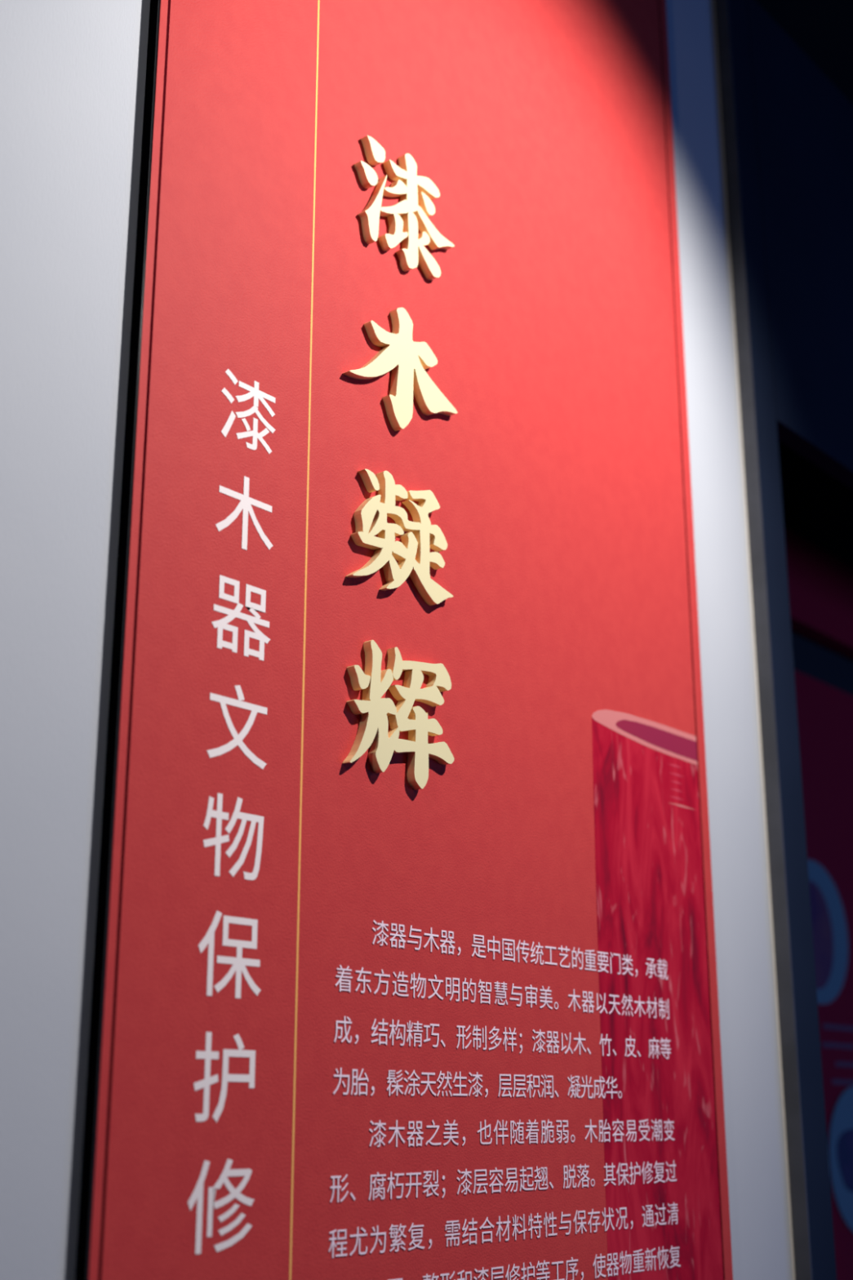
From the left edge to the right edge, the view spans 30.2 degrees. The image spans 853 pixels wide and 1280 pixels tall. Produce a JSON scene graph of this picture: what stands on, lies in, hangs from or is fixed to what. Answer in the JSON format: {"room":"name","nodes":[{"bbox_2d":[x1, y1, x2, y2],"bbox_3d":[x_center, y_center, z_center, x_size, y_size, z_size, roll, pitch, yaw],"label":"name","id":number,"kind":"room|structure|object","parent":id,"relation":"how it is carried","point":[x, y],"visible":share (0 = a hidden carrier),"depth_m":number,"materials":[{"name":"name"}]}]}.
{"room":"museum","nodes":[
{"label":"museum","id":0,"kind":"room"},
{"bbox_2d":[0,0,852,1279],"bbox_3d":[-0.004,0.202,1.975,0.508,3.950,9.000,-13,-21,38],"label":"wall","id":1,"kind":"structure","parent":0,"point":[73,73],"depth_m":1.48,"materials":[{"name":"white paint"}]},
{"bbox_2d":[75,0,733,1279],"bbox_3d":[0.049,0.113,1.678,0.015,3.250,0.964,-13,-21,38],"label":"panel","id":2,"kind":"object","parent":1,"relation":"attached to","point":[348,1021],"visible":1,"depth_m":1.61,"materials":[{"name":"red paint"}]},
{"bbox_2d":[342,640,454,790],"bbox_3d":[-0.026,0.076,1.574,0.010,0.138,0.158,-13,-21,38],"label":"raised character","id":3,"kind":"object","parent":2,"relation":"attached to","point":[374,682],"visible":1,"depth_m":1.57,"materials":[{"name":"beige paint"}]},
{"bbox_2d":[345,468,453,605],"bbox_3d":[-0.026,-0.106,1.629,0.010,0.127,0.158,-13,-21,38],"label":"raised character","id":4,"kind":"object","parent":2,"relation":"attached to","point":[414,557],"visible":1,"depth_m":1.62,"materials":[{"name":"beige paint"}]},
{"bbox_2d":[342,307,457,431],"bbox_3d":[-0.026,-0.287,1.684,0.010,0.142,0.177,-13,-21,38],"label":"raised character","id":5,"kind":"object","parent":2,"relation":"attached to","point":[407,359],"visible":1,"depth_m":1.68,"materials":[{"name":"beige paint"}]},
{"bbox_2d":[354,135,454,279],"bbox_3d":[-0.023,-0.472,1.744,0.010,0.142,0.160,-13,-21,38],"label":"raised character","id":6,"kind":"object","parent":2,"relation":"attached to","point":[415,208],"visible":1,"depth_m":1.74,"materials":[{"name":"beige paint"}]},
{"bbox_2d":[712,0,795,1279],"bbox_3d":[0.466,0.526,2.090,0.002,3.395,0.004,-13,-21,38],"label":"trim","id":7,"kind":"structure","parent":1,"relation":"attached to","point":[716,40],"depth_m":2.23,"materials":[{"name":"beige"}]},
{"bbox_2d":[714,0,813,1279],"bbox_3d":[0.473,0.533,2.087,0.033,3.380,0.004,-13,-21,38],"label":"trim","id":8,"kind":"structure","parent":1,"relation":"attached to","point":[788,1033],"depth_m":2.23,"materials":[{"name":"grey metal"}]},
{"bbox_2d":[784,525,852,659],"bbox_3d":[0.904,-0.066,3.406,0.040,0.193,1.750,-13,-21,38],"label":"display board","id":9,"kind":"object","parent":1,"relation":"attached to","point":[820,582],"visible":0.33,"depth_m":3.27,"materials":[{"name":"red"}]},
{"bbox_2d":[794,669,852,1279],"bbox_3d":[0.906,1.130,3.045,0.044,2.088,1.750,-13,-21,38],"label":"display board","id":10,"kind":"object","parent":1,"relation":"attached to","point":[824,711],"visible":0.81,"depth_m":3.03,"materials":[{"name":"red"}]},
{"bbox_2d":[807,859,848,1004],"bbox_3d":[0.729,0.545,2.966,0.004,0.268,0.268,-13,-21,38],"label":"picture","id":11,"kind":"object","parent":10,"relation":"attached to","point":[827,877],"depth_m":3.01,"materials":[{"name":"blue"}]},
{"bbox_2d":[827,1085,852,1231],"bbox_3d":[0.806,0.966,2.937,0.004,0.268,0.268,-13,-21,38],"label":"picture","id":12,"kind":"object","parent":10,"relation":"attached to","point":[840,1098],"depth_m":2.87},
{"bbox_2d":[755,0,852,104],"bbox_3d":[1.339,-2.298,1.565,9.000,0.100,11.000,-13,-21,38],"label":"ceiling","id":13,"kind":"structure","parent":0,"point":[823,29],"depth_m":3.96,"materials":[{"name":"black"}]}
]}

